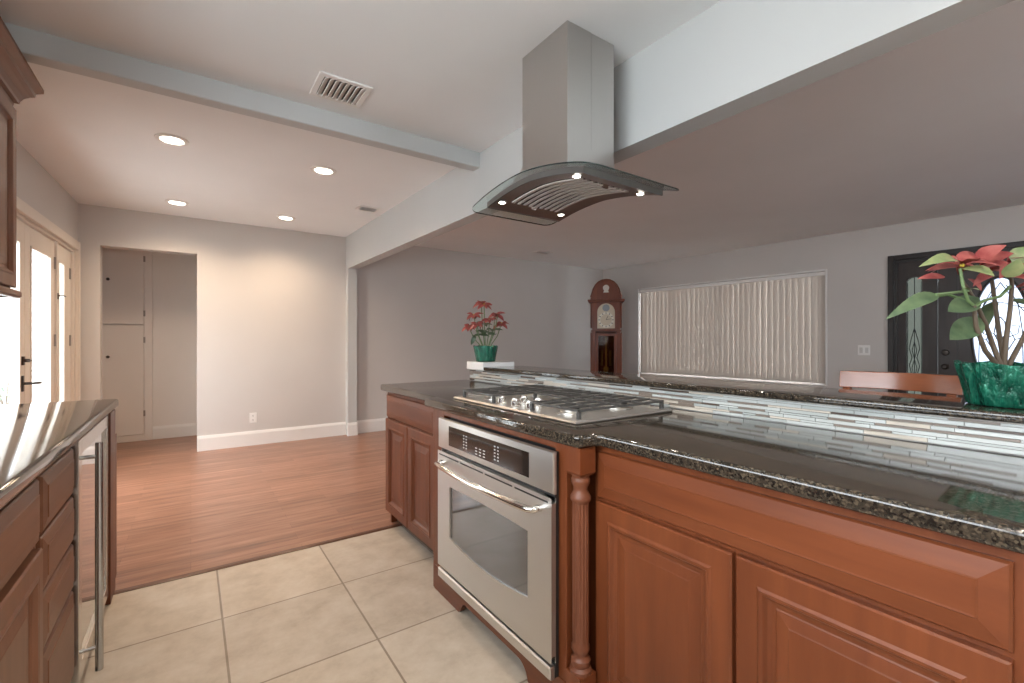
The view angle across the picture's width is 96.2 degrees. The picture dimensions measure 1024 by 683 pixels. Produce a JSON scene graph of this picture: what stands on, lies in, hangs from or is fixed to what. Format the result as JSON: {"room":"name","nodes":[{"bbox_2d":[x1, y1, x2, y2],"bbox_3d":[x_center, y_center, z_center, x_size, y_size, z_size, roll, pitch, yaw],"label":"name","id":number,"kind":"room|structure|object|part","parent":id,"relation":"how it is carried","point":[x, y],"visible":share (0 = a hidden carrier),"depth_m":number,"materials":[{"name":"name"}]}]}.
{"room":"kitchen","nodes":[
{"label":"kitchen","id":0,"kind":"room"},
{"bbox_2d":[17,141,77,249],"bbox_3d":[-1.809,-0.072,0.628,0.140,2.545,9.300,0,0,-33],"label":"wall","id":1,"kind":"structure","parent":0,"point":[36,187],"depth_m":3.58,"materials":[{"name":"beige paint"}]},
{"bbox_2d":[0,16,43,297],"bbox_3d":[-2.018,-0.686,1.502,0.455,0.984,1.275,0,0,-35],"label":"upper cabinet","id":2,"kind":"object","parent":1,"relation":"attached to","point":[18,82],"visible":1,"depth_m":1.94,"materials":[{"name":"brown wood"}]},
{"bbox_3d":[-2.035,-0.631,1.792,0.024,0.788,0.580,0,0,-35],"label":"door","id":3,"kind":"part","parent":2,"relation":"part of","materials":[{"name":"brown wood"}]},
{"bbox_3d":[-2.025,-0.211,1.460,0.395,0.034,1.215,0,0,-35],"label":"light rail","id":4,"kind":"part","parent":2,"relation":"part of","materials":[{"name":"brown wood"}]},
{"bbox_3d":[-2.018,-1.109,1.502,0.455,0.137,1.275,0,0,-35],"label":"crown moulding","id":5,"kind":"part","parent":2,"relation":"part of","materials":[{"name":"brown wood"}]},
{"bbox_2d":[11,197,80,403],"bbox_3d":[-3.614,0.122,3.462,0.184,2.155,2.250,0,0,-33],"label":"door","id":6,"kind":"structure","parent":1,"relation":"in","point":[58,265],"depth_m":3.80,"materials":[{"name":"beige paint"}]},
{"bbox_3d":[-3.427,0.295,3.276,0.079,0.110,0.136,0,0,-35],"label":"lever handle","id":7,"kind":"part","parent":6,"relation":"part of","materials":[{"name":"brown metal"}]},
{"bbox_2d":[102,252,196,435],"bbox_3d":[-3.961,-0.050,5.443,1.650,2.500,1.040,0,0,-35],"label":"wall","id":8,"kind":"structure","parent":0,"point":[174,275],"depth_m":5.76,"materials":[{"name":"paint"}]},
{"bbox_2d":[102,247,152,442],"bbox_3d":[-4.595,0.005,5.468,0.490,2.390,0.062,0,0,-35],"label":"tall cabinet","id":9,"kind":"object","parent":8,"relation":"attached to","point":[127,275],"visible":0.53,"depth_m":5.48,"materials":[{"name":"paint"}]},
{"bbox_3d":[-4.629,-0.657,5.466,0.386,0.898,0.026,0,0,-35],"label":"door","id":10,"kind":"part","parent":9,"relation":"part of","materials":[{"name":"paint"}]},
{"bbox_3d":[-4.629,0.464,5.466,0.386,1.314,0.026,0,0,-35],"label":"door","id":11,"kind":"part","parent":9,"relation":"part of","materials":[{"name":"paint"}]},
{"bbox_3d":[-4.604,0.005,5.481,0.490,2.390,0.030,0,0,-35],"label":"frame","id":12,"kind":"part","parent":9,"relation":"part of","materials":[{"name":"paint"}]},
{"bbox_2d":[153,423,196,438],"bbox_3d":[-3.999,1.123,5.914,0.992,0.155,0.019,0,0,-35],"label":"baseboard","id":13,"kind":"structure","parent":8,"relation":"attached to","point":[180,430],"depth_m":5.75,"materials":[{"name":"white paint"}]},
{"bbox_2d":[115,430,398,589],"bbox_3d":[1.172,1.250,3.383,9.000,0.100,10.600,0,0,-35],"label":"floor","id":14,"kind":"structure","parent":0,"point":[181,509],"depth_m":3.49,"materials":[{"name":"red wood"}]},
{"bbox_2d":[113,523,401,594],"bbox_3d":[-1.620,1.196,2.385,2.180,0.007,0.041,0,0,-35],"label":"trim","id":15,"kind":"structure","parent":14,"relation":"on","point":[144,585],"depth_m":2.50,"materials":[{"name":"brown wood"}]},
{"bbox_2d":[588,279,624,372],"bbox_3d":[1.564,0.087,7.632,0.590,2.225,0.350,0,0,12],"label":"grandfather clock","id":16,"kind":"object","parent":14,"relation":"on","point":[606,300],"visible":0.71,"depth_m":7.52,"materials":[{"name":"brown wood"}]},
{"bbox_3d":[1.538,0.253,7.504,0.326,0.765,0.030,0,0,12],"label":"trunk door","id":17,"kind":"part","parent":16,"relation":"part of","materials":[{"name":"brown wood"}]},
{"bbox_3d":[1.535,-0.876,7.490,0.513,0.299,0.024,0,0,12],"label":"arch moulding","id":18,"kind":"part","parent":16,"relation":"part of","materials":[{"name":"brown wood"}]},
{"bbox_2d":[590,302,621,331],"bbox_3d":[1.565,-0.400,7.636,0.560,0.480,0.566,0,0,-35],"label":"hood","id":19,"kind":"object","parent":16,"relation":"attached to","point":[604,316],"depth_m":7.53,"materials":[{"name":"brown wood"}]},
{"bbox_3d":[1.564,-0.664,7.632,0.590,0.048,0.350,0,0,12],"label":"cornice","id":20,"kind":"part","parent":16,"relation":"part of","materials":[{"name":"brown wood"}]},
{"bbox_2d":[839,370,962,396],"bbox_3d":[1.855,0.669,2.134,0.455,1.062,0.430,0,0,-35],"label":"counter chair","id":21,"kind":"object","parent":14,"relation":"on","point":[950,385],"visible":0.24,"depth_m":2.02,"materials":[{"name":"brown wood"}]},
{"bbox_3d":[1.804,0.708,1.879,0.080,0.985,0.030,0,0,-35],"label":"leg","id":22,"kind":"part","parent":21,"relation":"part of","materials":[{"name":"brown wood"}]},
{"bbox_2d":[80,526,527,682],"bbox_3d":[0.156,1.250,-0.092,3.350,0.100,6.070,0,0,-35],"label":"floor tile","id":23,"kind":"structure","parent":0,"point":[367,608],"depth_m":1.93,"materials":[{"name":"beige tile"}]},
{"bbox_2d":[0,479,42,682],"bbox_3d":[-1.299,0.764,0.689,0.727,0.872,0.718,0,0,-35],"label":"base cabinet","id":24,"kind":"object","parent":23,"relation":"on","point":[21,565],"visible":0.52,"depth_m":1.04,"materials":[{"name":"brown wood"}]},
{"bbox_3d":[-1.013,0.431,0.890,0.020,0.158,0.690,0,0,-35],"label":"drawer","id":25,"kind":"part","parent":24,"relation":"part of","materials":[{"name":"brown wood"}]},
{"bbox_3d":[-1.012,0.814,0.891,0.024,0.572,0.690,0,0,-35],"label":"door","id":26,"kind":"part","parent":24,"relation":"part of","materials":[{"name":"brown wood"}]},
{"bbox_2d":[34,448,73,682],"bbox_3d":[-1.621,0.764,1.158,0.708,0.872,0.413,0,0,-35],"label":"drawer unit","id":27,"kind":"object","parent":23,"relation":"on","point":[56,483],"visible":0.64,"depth_m":1.32,"materials":[{"name":"brown wood"}]},
{"bbox_3d":[-1.339,0.584,1.355,0.020,0.143,0.388,0,0,-35],"label":"drawer","id":28,"kind":"part","parent":27,"relation":"part of","materials":[{"name":"brown wood"}]},
{"bbox_3d":[-1.339,0.426,1.355,0.020,0.148,0.388,0,0,-35],"label":"drawer","id":29,"kind":"part","parent":27,"relation":"part of","materials":[{"name":"brown wood"}]},
{"bbox_3d":[-1.339,0.961,1.355,0.020,0.278,0.388,0,0,-35],"label":"drawer","id":30,"kind":"part","parent":27,"relation":"part of","materials":[{"name":"brown wood"}]},
{"bbox_3d":[-1.339,0.739,1.355,0.020,0.143,0.388,0,0,-35],"label":"drawer","id":31,"kind":"part","parent":27,"relation":"part of","materials":[{"name":"brown wood"}]},
{"bbox_2d":[70,415,107,682],"bbox_3d":[-1.894,0.766,1.637,0.725,0.868,0.670,0,0,-35],"label":"wine cooler","id":32,"kind":"object","parent":23,"relation":"on","point":[90,493],"visible":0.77,"depth_m":1.60,"materials":[{"name":"silver metal"}]},
{"bbox_3d":[-1.457,0.749,1.593,0.059,0.793,0.023,0,0,-35],"label":"handle","id":33,"kind":"part","parent":32,"relation":"part of","materials":[{"name":"silver metal"}]},
{"bbox_3d":[-1.654,0.742,1.805,0.008,0.712,0.566,0,0,-35],"label":"door glass","id":34,"kind":"part","parent":32,"relation":"part of","materials":[{"name":"grey"}]},
{"bbox_2d":[105,409,116,604],"bbox_3d":[-2.177,0.764,1.987,0.690,0.872,0.216,0,0,-35],"label":"base cabinet","id":35,"kind":"object","parent":23,"relation":"on","point":[112,437],"visible":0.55,"depth_m":2.15,"materials":[{"name":"brown wood"}]},
{"bbox_3d":[-2.207,0.802,2.064,0.650,0.695,0.054,0,0,-35],"label":"raised panel","id":36,"kind":"part","parent":35,"relation":"part of","materials":[{"name":"brown wood"}]},
{"bbox_2d":[386,392,432,551],"bbox_3d":[-0.357,0.764,2.887,0.634,0.872,0.800,0,0,-35],"label":"base cabinet","id":37,"kind":"object","parent":23,"relation":"on","point":[409,423],"visible":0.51,"depth_m":2.67,"materials":[{"name":"brown wood"}]},
{"bbox_3d":[-0.723,0.805,2.878,0.024,0.605,0.365,0,0,-35],"label":"door","id":38,"kind":"part","parent":37,"relation":"part of","materials":[{"name":"brown wood"}]},
{"bbox_3d":[-0.613,0.420,2.726,0.020,0.144,0.740,0,0,-35],"label":"drawer","id":39,"kind":"part","parent":37,"relation":"part of","materials":[{"name":"brown wood"}]},
{"bbox_3d":[-0.508,0.805,2.572,0.024,0.605,0.367,0,0,-35],"label":"door","id":40,"kind":"part","parent":37,"relation":"part of","materials":[{"name":"brown wood"}]},
{"bbox_2d":[433,409,595,682],"bbox_3d":[0.191,0.764,2.021,0.689,0.872,1.043,0,0,-35],"label":"base cabinet","id":41,"kind":"object","parent":23,"relation":"on","point":[577,466],"visible":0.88,"depth_m":1.47,"materials":[{"name":"brown wood"}]},
{"bbox_2d":[434,417,558,680],"bbox_3d":[0.123,0.717,1.954,0.717,0.730,0.825,0,0,-35],"label":"oven","id":42,"kind":"object","parent":41,"relation":"in","point":[498,492],"visible":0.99,"depth_m":1.68,"materials":[{"name":"silver metal"}]},
{"bbox_3d":[-0.139,0.545,1.770,0.075,0.024,0.728,0,0,-35],"label":"handle","id":43,"kind":"part","parent":42,"relation":"part of","materials":[{"name":"silver metal"}]},
{"bbox_3d":[-0.104,1.061,1.797,0.022,0.042,0.807,0,0,-35],"label":"trim","id":44,"kind":"part","parent":42,"relation":"part of","materials":[{"name":"silver metal"}]},
{"bbox_3d":[-0.101,0.420,1.798,0.016,0.136,0.825,0,0,-35],"label":"control panel","id":45,"kind":"part","parent":42,"relation":"part of","materials":[{"name":"silver metal"}]},
{"bbox_3d":[0.217,1.117,1.445,0.068,0.165,0.065,0,0,-35],"label":"post","id":46,"kind":"part","parent":41,"relation":"part of","materials":[{"name":"brown wood"}]},
{"bbox_2d":[381,380,1023,553],"bbox_3d":[0.193,0.306,2.042,0.743,0.040,2.935,0,0,-35],"label":"countertop","id":47,"kind":"structure","parent":41,"relation":"on","point":[971,495],"depth_m":1.12,"materials":[{"name":"brown stone"}]},
{"bbox_2d":[453,384,672,424],"bbox_3d":[0.181,0.262,2.084,0.537,0.046,0.893,0,0,-35],"label":"cooktop","id":48,"kind":"object","parent":47,"relation":"in","point":[566,405],"visible":1,"depth_m":1.91,"materials":[{"name":"silver metal"}]},
{"bbox_3d":[-0.085,0.270,2.241,0.116,0.018,0.116,0,0,-35],"label":"burner","id":49,"kind":"part","parent":48,"relation":"part of","materials":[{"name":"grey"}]},
{"bbox_3d":[-0.045,0.264,2.053,0.044,0.030,0.044,0,0,-35],"label":"knob","id":50,"kind":"part","parent":48,"relation":"part of","materials":[{"name":"silver metal"}]},
{"bbox_3d":[0.015,0.264,1.968,0.044,0.030,0.044,0,0,-35],"label":"knob","id":51,"kind":"part","parent":48,"relation":"part of","materials":[{"name":"silver metal"}]},
{"bbox_3d":[0.054,0.264,2.059,0.044,0.030,0.044,0,0,-35],"label":"knob","id":52,"kind":"part","parent":48,"relation":"part of","materials":[{"name":"silver metal"}]},
{"bbox_3d":[0.074,0.264,1.883,0.044,0.030,0.044,0,0,-35],"label":"knob","id":53,"kind":"part","parent":48,"relation":"part of","materials":[{"name":"silver metal"}]},
{"bbox_3d":[0.134,0.270,2.382,0.132,0.018,0.132,0,0,-35],"label":"burner","id":54,"kind":"part","parent":48,"relation":"part of","materials":[{"name":"grey metal"}]},
{"bbox_3d":[0.230,0.270,1.790,0.116,0.018,0.116,0,0,-35],"label":"burner","id":55,"kind":"part","parent":48,"relation":"part of","materials":[{"name":"grey metal"}]},
{"bbox_3d":[0.443,0.270,1.939,0.132,0.018,0.132,0,0,-35],"label":"burner","id":56,"kind":"part","parent":48,"relation":"part of","materials":[{"name":"grey metal"}]},
{"bbox_2d":[596,446,1023,682],"bbox_3d":[0.783,0.764,1.259,0.634,0.872,0.955,0,0,-35],"label":"base cabinet","id":57,"kind":"object","parent":23,"relation":"on","point":[701,577],"visible":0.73,"depth_m":1.01,"materials":[{"name":"brown wood"}]},
{"bbox_3d":[0.399,0.806,1.276,0.024,0.604,0.446,0,0,-35],"label":"door","id":58,"kind":"part","parent":57,"relation":"part of","materials":[{"name":"brown wood"}]},
{"bbox_3d":[0.659,0.806,0.903,0.024,0.604,0.444,0,0,-35],"label":"door","id":59,"kind":"part","parent":57,"relation":"part of","materials":[{"name":"brown wood"}]},
{"bbox_3d":[-0.672,0.764,-0.229,0.752,0.872,1.496,0,0,-35],"label":"base cabinet","id":60,"kind":"object","parent":23,"relation":"on","visible":0},
{"bbox_2d":[0,399,118,508],"bbox_3d":[-1.286,0.306,0.613,0.812,0.040,3.578,0,0,-35],"label":"countertop","id":61,"kind":"structure","parent":60,"relation":"on","point":[33,436],"depth_m":1.43,"materials":[{"name":"brown stone"}]},
{"bbox_2d":[78,203,602,435],"bbox_3d":[-1.293,-0.072,6.595,7.240,2.545,0.130,0,0,-35],"label":"wall","id":62,"kind":"structure","parent":0,"point":[271,302],"depth_m":5.73,"materials":[{"name":"beige paint"}]},
{"bbox_2d":[249,412,256,422],"bbox_3d":[-2.999,0.883,5.316,0.075,0.117,0.009,0,0,-35],"label":"wall outlet","id":63,"kind":"object","parent":62,"relation":"attached to","point":[252,416],"visible":1,"depth_m":5.32,"materials":[{"name":"white plastic"}]},
{"bbox_2d":[197,422,345,451],"bbox_3d":[-2.788,1.117,5.457,1.579,0.165,0.019,0,0,-35],"label":"baseboard","id":64,"kind":"structure","parent":62,"relation":"attached to","point":[258,437],"depth_m":5.39,"materials":[{"name":"white paint"}]},
{"bbox_2d":[357,418,385,432],"bbox_3d":[-0.169,1.117,7.290,4.538,0.165,0.019,0,0,-35],"label":"baseboard","id":65,"kind":"structure","parent":62,"relation":"attached to","point":[371,425],"depth_m":6.10,"materials":[{"name":"white paint"}]},
{"bbox_2d":[0,0,1023,269],"bbox_3d":[1.505,-1.395,2.908,9.000,0.100,9.440,0,0,-35],"label":"ceiling","id":66,"kind":"structure","parent":0,"point":[931,126],"depth_m":2.87,"materials":[{"name":"white paint"}]},
{"bbox_2d":[154,133,188,145],"bbox_3d":[-2.263,-1.339,3.054,0.190,0.010,0.190,0,0,-35],"label":"recessed light","id":67,"kind":"object","parent":66,"relation":"in","point":[170,139],"visible":1,"depth_m":3.04,"materials":[{"name":"white plastic"}]},
{"bbox_2d":[160,136,182,143],"bbox_3d":[-2.263,-1.339,3.054,0.124,0.003,0.124,0,0,-35],"label":"diffuser","id":68,"kind":"object","parent":67,"relation":"attached to","point":[165,139],"depth_m":3.05,"materials":[{"name":"white"}]},
{"bbox_2d":[165,199,188,205],"bbox_3d":[-3.236,-1.339,4.436,0.190,0.010,0.190,0,0,-35],"label":"recessed light","id":69,"kind":"object","parent":66,"relation":"in","point":[170,201],"visible":1,"depth_m":4.42,"materials":[{"name":"white plastic"}]},
{"bbox_2d":[169,201,184,204],"bbox_3d":[-3.236,-1.339,4.436,0.124,0.003,0.124,0,0,-35],"label":"diffuser","id":70,"kind":"object","parent":69,"relation":"attached to","point":[170,202],"depth_m":4.42,"materials":[{"name":"white plastic"}]},
{"bbox_2d":[4,22,479,170],"bbox_3d":[-1.354,-1.292,2.537,2.690,0.107,0.090,0,0,-35],"label":"ceiling beam","id":71,"kind":"structure","parent":66,"relation":"attached to","point":[39,48],"depth_m":2.38,"materials":[{"name":"paint"}]},
{"bbox_2d":[276,215,295,219],"bbox_3d":[-2.454,-1.339,4.983,0.190,0.010,0.190,0,0,-35],"label":"recessed light","id":72,"kind":"object","parent":66,"relation":"in","point":[282,217],"visible":1,"depth_m":4.95,"materials":[{"name":"white plastic"}]},
{"bbox_2d":[310,166,335,174],"bbox_3d":[-1.480,-1.339,3.603,0.190,0.010,0.190,0,0,-35],"label":"recessed light","id":73,"kind":"object","parent":66,"relation":"in","point":[323,170],"visible":1,"depth_m":3.59,"materials":[{"name":"white plastic"}]},
{"bbox_2d":[315,168,331,173],"bbox_3d":[-1.480,-1.339,3.603,0.124,0.003,0.124,0,0,-35],"label":"diffuser","id":74,"kind":"object","parent":73,"relation":"attached to","point":[317,170],"depth_m":3.59,"materials":[{"name":"white plastic"}]},
{"bbox_2d":[309,71,372,107],"bbox_3d":[-0.915,-1.336,2.454,0.265,0.016,0.250,0,0,-35],"label":"ceiling vent","id":75,"kind":"object","parent":66,"relation":"in","point":[327,86],"visible":1,"depth_m":2.44,"materials":[{"name":"white plastic"}]},
{"bbox_2d":[355,205,380,212],"bbox_3d":[-1.458,-1.335,4.643,0.215,0.018,0.160,0,0,-35],"label":"ceiling vent","id":76,"kind":"object","parent":66,"relation":"in","point":[360,207],"visible":1,"depth_m":4.62,"materials":[{"name":"white plastic"}]},
{"bbox_2d":[533,250,552,253],"bbox_3d":[0.464,-1.335,6.891,0.260,0.018,0.160,0,0,-35],"label":"ceiling vent","id":77,"kind":"object","parent":66,"relation":"in","point":[538,251],"visible":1,"depth_m":6.86,"materials":[{"name":"white plastic"}]},
{"bbox_2d":[472,20,678,225],"bbox_3d":[0.252,-0.986,2.135,0.540,0.716,0.880,0,0,-35],"label":"range hood","id":78,"kind":"object","parent":66,"relation":"attached to","point":[568,78],"visible":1,"depth_m":2.02,"materials":[{"name":"silver metal"}]},
{"bbox_2d":[512,143,613,183],"bbox_3d":[0.204,-0.763,2.198,0.287,0.133,0.492,0,0,-35],"label":"hood","id":79,"kind":"object","parent":78,"relation":"attached to","point":[561,152],"depth_m":2.00,"materials":[{"name":"silver metal"}]},
{"bbox_2d":[571,174,581,177],"bbox_3d":[0.253,-0.648,1.794,0.043,0.004,0.043,0,0,10],"label":"lamp","id":80,"kind":"object","parent":78,"relation":"attached to","point":[572,175],"depth_m":1.79,"materials":[{"name":"white glass"}]},
{"bbox_2d":[346,0,1023,456],"bbox_3d":[0.571,-0.072,2.299,0.173,2.545,9.050,0,0,-36],"label":"wall","id":81,"kind":"structure","parent":0,"point":[734,57],"depth_m":1.88,"materials":[{"name":"paint"}]},
{"bbox_2d":[348,422,357,435],"bbox_3d":[-2.035,1.117,5.862,0.123,0.165,0.019,0,0,-35],"label":"baseboard","id":82,"kind":"object","parent":81,"relation":"attached to","point":[352,427],"visible":1,"depth_m":5.86,"materials":[{"name":"white paint"}]},
{"bbox_2d":[467,361,1023,423],"bbox_3d":[0.631,0.176,2.324,0.340,0.056,2.895,0,0,-35],"label":"raised bar","id":83,"kind":"object","parent":81,"relation":"on","point":[901,402],"visible":0.98,"depth_m":1.64,"materials":[{"name":"brown stone"}]},
{"bbox_2d":[461,300,508,361],"bbox_3d":[-0.184,-0.079,3.374,0.367,0.452,0.237,0,0,-15],"label":"poinsettia","id":84,"kind":"object","parent":83,"relation":"on","point":[483,353],"visible":1,"depth_m":3.34,"materials":[{"name":"red plant"}]},
{"bbox_3d":[-0.138,-0.071,3.358,0.088,0.243,0.013,0,0,29],"label":"stem","id":85,"kind":"part","parent":84,"relation":"part of","materials":[{"name":"green plant"}]},
{"bbox_2d":[885,245,1023,408],"bbox_3d":[1.292,-0.042,1.243,0.690,0.442,0.250,0,0,-30],"label":"poinsettia","id":86,"kind":"object","parent":83,"relation":"on","point":[998,381],"visible":1,"depth_m":1.25,"materials":[{"name":"green plant"}]},
{"bbox_3d":[1.250,-0.144,1.256,0.293,0.106,0.059,0,0,-11],"label":"green stem","id":87,"kind":"part","parent":86,"relation":"part of","materials":[{"name":"green plant"}]},
{"bbox_3d":[1.299,-0.049,1.268,0.140,0.241,0.065,0,0,-35],"label":"stem","id":88,"kind":"part","parent":86,"relation":"part of","materials":[{"name":"brown plant"}]},
{"bbox_3d":[1.289,-0.012,1.247,0.110,0.171,0.014,0,0,-18],"label":"stem","id":89,"kind":"part","parent":86,"relation":"part of","materials":[{"name":"brown plant"}]},
{"bbox_3d":[1.430,-0.055,1.346,0.016,0.258,0.089,0,0,28],"label":"stem","id":90,"kind":"part","parent":86,"relation":"part of","materials":[{"name":"brown plant"}]},
{"bbox_3d":[1.403,-0.069,1.301,0.069,0.281,0.018,0,0,-32],"label":"stem","id":91,"kind":"part","parent":86,"relation":"part of","materials":[{"name":"brown plant"}]},
{"bbox_3d":[1.490,-0.045,1.327,0.156,0.242,0.013,0,0,-11],"label":"stem","id":92,"kind":"part","parent":86,"relation":"part of","materials":[{"name":"brown plant"}]},
{"bbox_2d":[470,369,1023,454],"bbox_3d":[0.519,0.246,2.243,0.019,0.080,2.890,0,0,-35],"label":"backsplash","id":93,"kind":"structure","parent":81,"relation":"attached to","point":[996,436],"depth_m":1.50,"materials":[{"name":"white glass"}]},
{"bbox_2d":[603,205,1023,391],"bbox_3d":[4.619,-0.072,5.118,0.140,2.545,9.100,0,0,-39],"label":"wall","id":94,"kind":"structure","parent":0,"point":[855,262],"depth_m":5.66,"materials":[{"name":"beige paint"}]},
{"bbox_2d":[638,269,826,385],"bbox_3d":[3.135,-0.178,6.940,0.144,1.477,2.844,0,0,-39],"label":"window","id":95,"kind":"structure","parent":94,"relation":"in","point":[825,270],"depth_m":6.42,"materials":[{"name":"white paint"}]},
{"bbox_2d":[640,271,824,382],"bbox_3d":[3.117,-0.177,6.925,0.050,1.425,2.790,0,0,-39],"label":"vertical blinds","id":96,"kind":"object","parent":95,"relation":"attached to","point":[768,328],"visible":1,"depth_m":6.68,"materials":[{"name":"beige fabric"}]},
{"bbox_2d":[858,345,869,354],"bbox_3d":[4.216,0.105,5.499,0.009,0.120,0.120,0,0,-39],"label":"light switch","id":97,"kind":"object","parent":94,"relation":"attached to","point":[862,349],"visible":1,"depth_m":5.50,"materials":[{"name":"white plastic"}]},
{"bbox_2d":[888,241,1023,397],"bbox_3d":[4.871,0.107,4.753,0.185,2.185,1.525,0,0,-39],"label":"door","id":98,"kind":"structure","parent":94,"relation":"in","point":[919,341],"depth_m":5.03,"materials":[{"name":"black wood"}]},
{"bbox_3d":[4.543,0.062,5.178,0.006,1.575,0.136,0,0,-39],"label":"sidelight glass","id":99,"kind":"part","parent":98,"relation":"part of","materials":[{"name":"glass"}]},
{"bbox_3d":[4.654,0.270,4.936,0.078,0.065,0.066,0,0,-35],"label":"knob","id":100,"kind":"part","parent":98,"relation":"part of","materials":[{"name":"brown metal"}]},
{"bbox_3d":[4.935,0.100,4.639,0.022,1.700,0.642,0,0,-39],"label":"moulding","id":101,"kind":"part","parent":98,"relation":"part of","materials":[{"name":"black"}]},
{"bbox_3d":[4.960,-0.080,4.661,0.006,1.130,0.390,0,0,-39],"label":"oval glass","id":102,"kind":"part","parent":98,"relation":"part of","materials":[{"name":"glass"}]},
{"label":"outside","id":103,"kind":"structure","parent":0,"visible":0},
{"bbox_2d":[0,383,35,404],"bbox_3d":[-8.806,1.310,3.602,7.700,0.100,24.000,0,0,-35],"label":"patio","id":104,"kind":"structure","parent":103,"point":[5,384],"depth_m":11.57,"materials":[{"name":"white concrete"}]},
{"bbox_2d":[0,369,35,404],"bbox_3d":[-9.187,0.838,8.339,0.984,0.853,1.056,0,0,-35],"label":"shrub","id":105,"kind":"object","parent":104,"relation":"on","point":[7,396],"visible":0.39,"depth_m":8.34,"materials":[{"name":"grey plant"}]},
{"bbox_3d":[-9.169,0.979,8.353,0.526,0.570,0.553,0,0,-35],"label":"stem","id":106,"kind":"part","parent":105,"relation":"part of","materials":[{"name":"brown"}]}
]}

